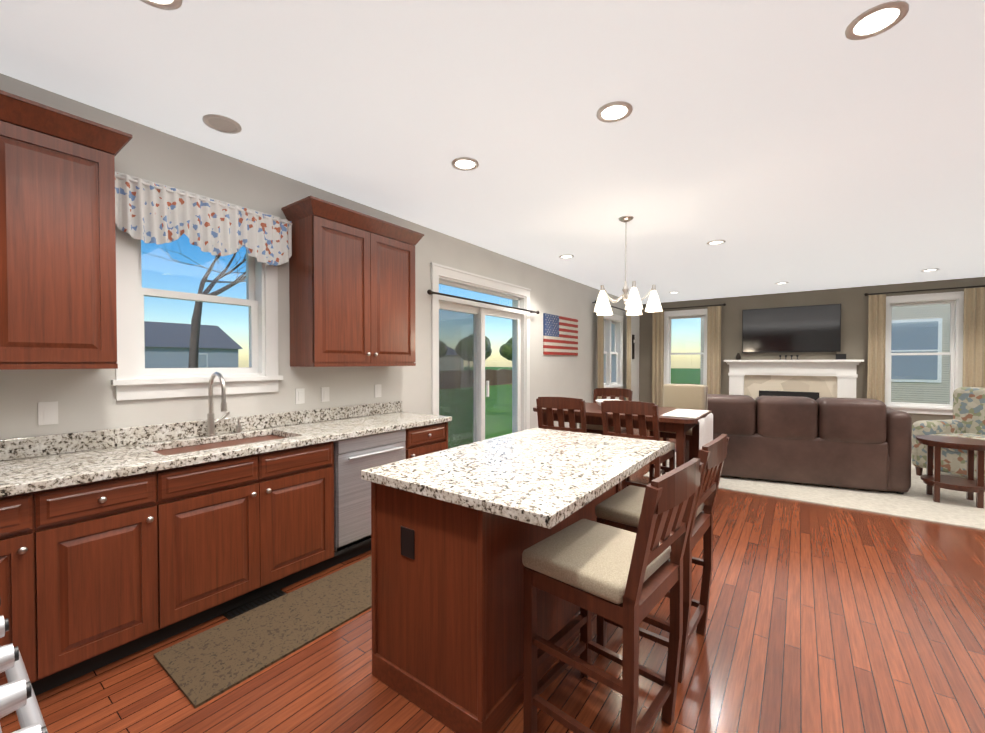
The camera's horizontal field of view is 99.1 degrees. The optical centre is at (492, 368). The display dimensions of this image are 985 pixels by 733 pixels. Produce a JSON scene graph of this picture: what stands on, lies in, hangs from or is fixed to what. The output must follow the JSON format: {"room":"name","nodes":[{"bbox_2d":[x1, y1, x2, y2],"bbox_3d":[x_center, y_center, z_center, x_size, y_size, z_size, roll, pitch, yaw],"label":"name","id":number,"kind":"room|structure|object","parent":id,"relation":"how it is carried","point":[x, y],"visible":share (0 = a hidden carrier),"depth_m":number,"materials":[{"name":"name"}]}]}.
{"room":"dining room and kitchen","nodes":[
{"label":"dining room and kitchen","id":0,"kind":"room"},
{"bbox_2d":[0,73,639,439],"bbox_3d":[0.232,-0.077,5.663,0.200,2.740,11.090,1,1,36],"label":"wall","id":1,"kind":"structure","parent":0,"point":[86,399],"depth_m":3.07,"materials":[{"name":"paint"}]},
{"bbox_2d":[0,94,119,365],"bbox_3d":[-2.250,-0.578,1.810,0.327,1.115,0.888,1,1,36],"label":"upper cabinet","id":2,"kind":"object","parent":1,"relation":"attached to","point":[58,234],"depth_m":1.90,"materials":[{"name":"brown wood"}]},
{"bbox_2d":[111,171,282,400],"bbox_3d":[-1.885,-0.456,2.721,0.250,1.255,0.930,1,1,36],"label":"kitchen window","id":3,"kind":"structure","parent":1,"relation":"in","point":[136,379],"depth_m":2.62,"materials":[{"name":"white"}]},
{"bbox_2d":[115,172,291,265],"bbox_3d":[-1.748,-0.883,2.639,0.096,0.350,1.002,1,1,36],"label":"valance","id":4,"kind":"object","parent":3,"relation":"attached to","point":[148,212],"visible":0.96,"depth_m":2.55,"materials":[{"name":"fabric"}]},
{"bbox_2d":[0,402,401,461],"bbox_3d":[-1.840,0.377,2.646,0.019,0.100,3.316,1,1,36],"label":"backsplash","id":5,"kind":"structure","parent":1,"relation":"attached to","point":[32,447],"depth_m":2.46,"materials":[{"name":"beige stone"}]},
{"bbox_2d":[284,198,415,365],"bbox_3d":[-1.089,-0.601,3.397,0.327,1.115,0.955,1,1,36],"label":"upper cabinet","id":6,"kind":"object","parent":1,"relation":"attached to","point":[352,276],"depth_m":3.14,"materials":[{"name":"brown wood"}]},
{"bbox_2d":[430,262,530,448],"bbox_3d":[-0.131,0.103,5.144,0.230,2.395,1.950,1,1,36],"label":"sliding glass door","id":7,"kind":"structure","parent":1,"relation":"in","point":[518,296],"depth_m":5.11,"materials":[{"name":"white"}]},
{"bbox_2d":[427,289,539,313],"bbox_3d":[-0.018,-0.773,5.049,0.107,0.048,2.186,1,1,36],"label":"curtain rod","id":8,"kind":"object","parent":1,"relation":"attached to","point":[429,292],"visible":0.98,"depth_m":4.78,"materials":[{"name":"brown metal"}]},
{"bbox_2d":[543,313,577,355],"bbox_3d":[1.100,-0.517,6.651,0.022,0.608,1.160,1,1,36],"label":"art","id":9,"kind":"object","parent":1,"relation":"attached to","point":[559,331],"visible":1,"depth_m":6.57},
{"bbox_2d":[592,300,630,400],"bbox_3d":[2.419,-0.001,8.370,0.133,2.468,2.056,1,1,36],"label":"curtain","id":10,"kind":"object","parent":1,"relation":"hanging from","point":[601,354],"visible":0.42,"depth_m":7.82,"materials":[{"name":"beige fabric"}]},
{"bbox_2d":[604,314,623,387],"bbox_3d":[2.303,-0.315,8.450,0.250,1.565,1.370,1,1,36],"label":"living room window","id":11,"kind":"structure","parent":1,"relation":"in","point":[613,350],"depth_m":8.86,"materials":[{"name":"white"}]},
{"bbox_2d":[632,335,634,358],"bbox_3d":[3.189,-0.488,9.498,0.035,0.550,0.100,1,1,36],"label":"decor","id":12,"kind":"object","parent":1,"relation":"attached to","point":[633,346],"visible":1,"depth_m":9.47,"materials":[{"name":"brown metal"}]},
{"bbox_2d":[0,428,984,732],"bbox_3d":[3.218,1.355,3.500,7.200,0.060,10.690,1,1,36],"label":"floor","id":13,"kind":"structure","parent":0,"point":[830,620],"depth_m":1.93,"materials":[{"name":"brown wood"}]},
{"bbox_2d":[0,698,7,732],"bbox_3d":[-1.074,0.917,0.452,0.896,0.905,0.653,1,1,36],"label":"range","id":14,"kind":"object","parent":13,"relation":"on","point":[2,714],"depth_m":0.63,"materials":[{"name":"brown metal"}]},
{"bbox_2d":[0,598,47,732],"bbox_3d":[-1.051,0.889,0.484,0.760,0.960,0.733,1,1,36],"label":"range","id":15,"kind":"object","parent":14,"relation":"in","point":[18,695],"depth_m":0.73,"materials":[{"name":"silver metal"}]},
{"bbox_2d":[0,490,63,721],"bbox_3d":[-2.151,0.916,1.719,0.621,0.870,0.438,1,1,36],"label":"base cabinet","id":16,"kind":"object","parent":13,"relation":"on","point":[31,525],"depth_m":1.65,"materials":[{"name":"brown wood"}]},
{"bbox_2d":[64,470,179,682],"bbox_3d":[-1.942,0.912,2.005,0.621,0.870,0.519,1,1,36],"label":"base cabinet","id":17,"kind":"object","parent":13,"relation":"on","point":[116,544],"depth_m":1.88,"materials":[{"name":"brown wood"}]},
{"bbox_2d":[223,589,286,619],"bbox_3d":[-1.340,1.337,2.385,0.093,0.008,0.310,1,1,36],"label":"floor vent","id":18,"kind":"object","parent":13,"relation":"in","point":[247,607],"visible":0.98,"depth_m":2.37,"materials":[{"name":"brown metal"}]},
{"bbox_2d":[180,442,339,632],"bbox_3d":[-1.566,0.904,2.519,0.621,0.870,1.003,1,1,36],"label":"base cabinet","id":19,"kind":"object","parent":13,"relation":"on","point":[260,525],"depth_m":2.34,"materials":[{"name":"brown wood"}]},
{"bbox_2d":[0,410,451,497],"bbox_3d":[-1.592,0.450,2.454,0.647,0.040,3.337,1,1,36],"label":"countertop","id":20,"kind":"structure","parent":19,"relation":"on","point":[81,467],"depth_m":2.15,"materials":[{"name":"beige stone"}]},
{"bbox_2d":[156,434,291,453],"bbox_3d":[-1.586,0.569,2.517,0.434,0.224,0.754,1,1,36],"label":"sink","id":21,"kind":"object","parent":20,"relation":"in","point":[247,437],"depth_m":2.59,"materials":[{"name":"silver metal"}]},
{"bbox_2d":[204,372,243,437],"bbox_3d":[-1.664,0.224,2.661,0.234,0.407,0.202,1,1,36],"label":"faucet","id":22,"kind":"object","parent":20,"relation":"on","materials":[{"name":"silver metal"}]},
{"bbox_2d":[154,556,371,707],"bbox_3d":[-0.910,1.334,2.462,0.500,0.012,1.600,1,1,36],"label":"floor mat","id":23,"kind":"object","parent":13,"relation":"on","point":[201,668],"visible":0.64,"depth_m":2.10,"materials":[{"name":"brown carpet"}]},
{"bbox_2d":[334,429,405,551],"bbox_3d":[-1.056,0.847,3.149,0.625,0.766,0.586,1,1,36],"label":"dishwasher","id":24,"kind":"object","parent":13,"relation":"on","point":[353,454],"depth_m":2.87,"materials":[{"name":"silver metal"}]},
{"bbox_2d":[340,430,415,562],"bbox_3d":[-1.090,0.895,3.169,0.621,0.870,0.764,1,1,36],"label":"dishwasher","id":25,"kind":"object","parent":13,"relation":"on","point":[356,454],"depth_m":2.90,"materials":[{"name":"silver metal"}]},
{"bbox_2d":[416,422,447,456],"bbox_3d":[-0.769,0.888,3.609,0.621,0.870,0.470,1,1,36],"label":"base cabinet","id":26,"kind":"object","parent":13,"relation":"on","point":[429,439],"depth_m":3.45,"materials":[{"name":"brown wood"}]},
{"bbox_2d":[371,484,618,732],"bbox_3d":[0.111,0.908,2.235,0.654,0.870,1.394,1,1,36],"label":"kitchen island","id":27,"kind":"object","parent":13,"relation":"on","point":[456,532],"depth_m":1.64,"materials":[{"name":"brown wood"}]},
{"bbox_2d":[361,428,669,531],"bbox_3d":[0.237,0.455,2.137,0.920,0.040,1.470,1,1,36],"label":"island countertop","id":28,"kind":"structure","parent":27,"relation":"on","point":[539,477],"depth_m":1.79,"materials":[{"name":"white stone"}]},
{"bbox_2d":[536,397,601,434],"bbox_3d":[0.733,0.786,3.986,0.470,1.067,0.516,1,1,33],"label":"dining chair","id":29,"kind":"object","parent":13,"relation":"on","point":[560,404],"visible":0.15,"depth_m":3.78,"materials":[{"name":"brown wood"}]},
{"bbox_2d":[579,388,632,488],"bbox_3d":[1.325,0.772,4.882,0.482,1.067,0.523,1,1,36],"label":"dining chair","id":30,"kind":"object","parent":13,"relation":"on","point":[613,393],"visible":0.27,"depth_m":4.99,"materials":[{"name":"brown wood"}]},
{"bbox_2d":[522,458,703,732],"bbox_3d":[0.443,0.836,1.547,0.516,1.037,0.450,1,1,42],"label":"bar stool","id":31,"kind":"object","parent":13,"relation":"on","point":[627,580],"visible":1,"depth_m":1.47,"materials":[{"name":"brown wood"}]},
{"bbox_2d":[533,399,712,467],"bbox_3d":[1.273,0.820,4.202,1.582,0.990,0.900,1,1,36],"label":"dining table","id":32,"kind":"object","parent":13,"relation":"on","point":[680,422],"visible":0.46,"depth_m":3.79,"materials":[{"name":"brown wood"}]},
{"bbox_2d":[601,400,674,488],"bbox_3d":[1.249,0.791,3.597,0.470,1.067,0.516,1,1,39],"label":"dining chair","id":33,"kind":"object","parent":13,"relation":"on","point":[628,409],"visible":0.38,"depth_m":3.42,"materials":[{"name":"brown wood"}]},
{"bbox_2d":[595,434,728,682],"bbox_3d":[0.831,0.829,2.061,0.527,1.037,0.470,1,1,36],"label":"bar stool","id":34,"kind":"object","parent":13,"relation":"on","point":[622,508],"visible":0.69,"depth_m":1.98,"materials":[{"name":"brown wood"}]},
{"bbox_2d":[649,384,707,483],"bbox_3d":[2.024,0.742,4.561,0.450,1.137,0.537,1,1,42],"label":"dining chair","id":35,"kind":"object","parent":13,"relation":"on","point":[691,396],"visible":0.33,"depth_m":4.57,"materials":[{"name":"beige fabric"}]},
{"bbox_2d":[724,353,863,400],"bbox_3d":[5.666,0.476,8.056,2.180,1.565,0.420,1,1,36],"label":"fireplace","id":36,"kind":"object","parent":13,"relation":"on","point":[815,380],"visible":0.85,"depth_m":8.08,"materials":[{"name":"white painted wood"},{"name":"beige stone tile"},{"name":"black metal"}]},
{"bbox_2d":[643,452,984,529],"bbox_3d":[4.572,1.293,5.266,4.200,0.012,3.600,1,1,36],"label":"rug","id":37,"kind":"object","parent":13,"relation":"on","point":[952,507],"visible":0.22,"depth_m":4.21,"materials":[{"name":"beige carpet"}]},
{"bbox_2d":[685,394,911,493],"bbox_3d":[3.467,0.802,5.102,2.160,0.971,0.997,0,1,24],"label":"sofa","id":38,"kind":"object","parent":37,"relation":"on","point":[862,443],"visible":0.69,"depth_m":4.56,"materials":[{"name":"brown leather"}]},
{"bbox_2d":[912,387,984,479],"bbox_3d":[5.554,0.762,4.788,0.880,1.060,0.860,0,1,-12],"label":"armchair","id":39,"kind":"object","parent":37,"relation":"on","point":[967,420],"visible":0.71,"depth_m":4.99,"materials":[{"name":"fabric"}]},
{"bbox_2d":[915,435,984,508],"bbox_3d":[4.540,1.002,4.133,0.540,0.600,0.540,1,1,36],"label":"side table","id":40,"kind":"object","parent":37,"relation":"on","point":[936,481],"visible":1,"depth_m":4.09,"materials":[{"name":"brown wood"}]},
{"bbox_2d":[0,0,984,303],"bbox_3d":[3.218,-1.465,3.459,7.600,0.100,11.090,1,1,36],"label":"ceiling","id":41,"kind":"structure","parent":0,"point":[802,144],"depth_m":2.31,"materials":[{"name":"paint"}]},
{"bbox_2d":[140,0,182,9],"bbox_3d":[-1.244,-1.382,1.526,0.188,0.008,0.188,0,1,27],"label":"recessed light","id":42,"kind":"object","parent":41,"relation":"in","point":[161,4],"depth_m":1.59,"materials":[{"name":"white glass"}]},
{"bbox_2d":[202,114,241,133],"bbox_3d":[-1.544,-1.395,2.402,0.188,0.008,0.188,0,1,-9],"label":"recessed light","id":43,"kind":"object","parent":41,"relation":"in","point":[220,123],"depth_m":2.39,"materials":[{"name":"white"}]},
{"bbox_2d":[451,157,478,170],"bbox_3d":[-0.188,-1.402,2.884,0.188,0.008,0.188,0,1,-9],"label":"recessed light","id":44,"kind":"object","parent":41,"relation":"in","point":[461,163],"depth_m":2.87,"materials":[{"name":"white glass"}]},
{"bbox_2d":[559,254,573,258],"bbox_3d":[0.951,-1.439,5.408,0.188,0.008,0.188,0,1,-9],"label":"recessed light","id":45,"kind":"object","parent":41,"relation":"in","point":[567,256],"depth_m":5.40,"materials":[{"name":"white"}]},
{"bbox_2d":[596,101,632,122],"bbox_3d":[0.663,-1.394,2.287,0.188,0.008,0.188,0,1,27],"label":"recessed light","id":46,"kind":"object","parent":41,"relation":"in","point":[615,111],"depth_m":2.28,"materials":[{"name":"white glass"}]},
{"bbox_2d":[594,216,662,315],"bbox_3d":[1.275,-0.977,3.992,0.631,0.888,0.606,1,1,36],"label":"pendant chandelier","id":47,"kind":"object","parent":41,"relation":"hanging from","point":[633,303],"visible":1,"depth_m":3.88,"materials":[{"name":"white glass"}]},
{"bbox_2d":[707,240,725,244],"bbox_3d":[2.539,-1.430,4.767,0.188,0.008,0.188,0,1,-9],"label":"recessed light","id":48,"kind":"object","parent":41,"relation":"in","point":[715,242],"depth_m":4.77,"materials":[{"name":"white"}]},
{"bbox_2d":[845,0,908,39],"bbox_3d":[1.531,-1.385,1.677,0.188,0.008,0.188,0,1,27],"label":"recessed light","id":49,"kind":"object","parent":41,"relation":"in","point":[876,20],"depth_m":1.67,"materials":[{"name":"white glass"}]},
{"bbox_2d":[921,268,938,271],"bbox_3d":[6.460,-1.451,6.199,0.188,0.008,0.188,0,1,27],"label":"recessed light","id":50,"kind":"object","parent":41,"relation":"in","point":[926,270],"depth_m":6.21,"materials":[{"name":"white"}]},
{"bbox_2d":[639,277,984,424],"bbox_3d":[6.432,-0.109,7.875,7.200,2.740,0.200,1,1,36],"label":"wall","id":51,"kind":"structure","parent":0,"point":[853,301],"depth_m":8.05,"materials":[{"name":"grey paint"}]},
{"bbox_2d":[664,309,706,384],"bbox_3d":[4.335,-0.329,9.374,1.010,1.925,0.250,1,1,36],"label":"window","id":52,"kind":"structure","parent":51,"relation":"in","point":[685,314],"depth_m":9.42,"materials":[{"name":"white"}]},
{"bbox_2d":[652,303,725,406],"bbox_3d":[4.250,-0.074,9.262,1.576,2.588,0.133,1,1,36],"label":"curtain","id":53,"kind":"object","parent":51,"relation":"hanging from","point":[714,349],"visible":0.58,"depth_m":8.95,"materials":[{"name":"beige fabric"}]},
{"bbox_2d":[742,304,840,352],"bbox_3d":[5.767,-0.754,8.175,1.560,0.880,0.078,1,1,36],"label":"tv","id":54,"kind":"object","parent":51,"relation":"attached to","point":[814,328],"visible":1,"depth_m":8.11,"materials":[{"name":"black plastic"}]},
{"bbox_2d":[885,291,963,414],"bbox_3d":[7.322,-0.247,7.191,1.050,2.025,0.250,1,1,36],"label":"window","id":55,"kind":"structure","parent":51,"relation":"in","point":[955,300],"depth_m":7.08,"materials":[{"name":"white"}]},
{"bbox_2d":[864,285,984,402],"bbox_3d":[7.261,-0.041,7.061,1.556,2.588,0.133,1,1,36],"label":"curtain","id":56,"kind":"object","parent":51,"relation":"hanging from","point":[974,341],"visible":0.77,"depth_m":6.76,"materials":[{"name":"beige fabric"}]},
{"label":"outside","id":57,"kind":"structure","parent":0,"visible":0},
{"bbox_2d":[439,367,699,448],"bbox_3d":[3.426,1.806,9.890,240.000,0.150,260.000,1,1,36],"label":"lawn","id":58,"kind":"structure","parent":57,"point":[490,416],"depth_m":18.25,"materials":[{"name":"green plant"}]},
{"bbox_2d":[144,321,242,367],"bbox_3d":[-40.659,-2.202,49.504,14.800,6.695,14.800,1,1,36],"label":"house","id":59,"kind":"structure","parent":58,"relation":"on","point":[217,350],"depth_m":48.30,"materials":[{"name":"grey"}]},
{"bbox_2d":[144,242,245,367],"bbox_3d":[-8.013,-2.880,14.135,7.934,8.920,5.721,1,1,36],"label":"bare tree","id":60,"kind":"object","parent":58,"relation":"on","point":[197,312],"depth_m":11.45,"materials":[{"name":"brown plant"}]},
{"bbox_2d":[439,341,447,357],"bbox_3d":[-7.184,-1.324,46.205,3.821,5.036,4.588,1,1,36],"label":"tree","id":61,"kind":"object","parent":58,"relation":"on","point":[444,352],"depth_m":46.10,"materials":[{"name":"green plant"}]},
{"bbox_2d":[439,348,462,370],"bbox_3d":[-16.640,-2.807,97.595,14.800,6.495,14.800,1,1,36],"label":"house","id":62,"kind":"structure","parent":58,"relation":"on","point":[446,355],"depth_m":95.74,"materials":[{"name":"beige"}]},
{"bbox_2d":[455,337,472,368],"bbox_3d":[-2.623,-1.142,47.206,3.437,4.642,4.226,1,1,36],"label":"tree","id":63,"kind":"object","parent":58,"relation":"on","point":[464,355],"depth_m":45.50,"materials":[{"name":"green plant"}]},
{"bbox_2d":[439,369,511,388],"bbox_3d":[-10.253,0.927,19.905,0.080,1.305,70.040,1,1,36],"label":"fence","id":64,"kind":"object","parent":58,"relation":"on","point":[499,379],"depth_m":33.72,"materials":[{"name":"brown wood"}]},
{"bbox_2d":[465,337,489,351],"bbox_3d":[-2.374,-1.381,50.510,2.947,5.023,4.587,1,1,36],"label":"tree","id":65,"kind":"object","parent":58,"relation":"on","point":[486,344],"depth_m":50.63,"materials":[{"name":"green plant"}]},
{"bbox_2d":[470,334,491,359],"bbox_3d":[-1.916,-1.670,53.259,4.411,5.522,5.267,1,1,36],"label":"tree","id":66,"kind":"object","parent":58,"relation":"on","point":[487,352],"depth_m":53.14,"materials":[{"name":"green plant"}]},
{"bbox_2d":[499,343,511,360],"bbox_3d":[2.687,-1.118,54.851,3.075,4.371,3.655,1,1,36],"label":"tree","id":67,"kind":"object","parent":58,"relation":"on","point":[504,354],"depth_m":53.76,"materials":[{"name":"green plant"}]},
{"bbox_2d":[700,303,949,403],"bbox_3d":[16.496,-2.994,14.820,15.600,9.295,11.300,1,1,36],"label":"neighbor house","id":68,"kind":"structure","parent":58,"relation":"on","point":[921,314],"depth_m":11.69,"materials":[{"name":"beige"}]}
]}

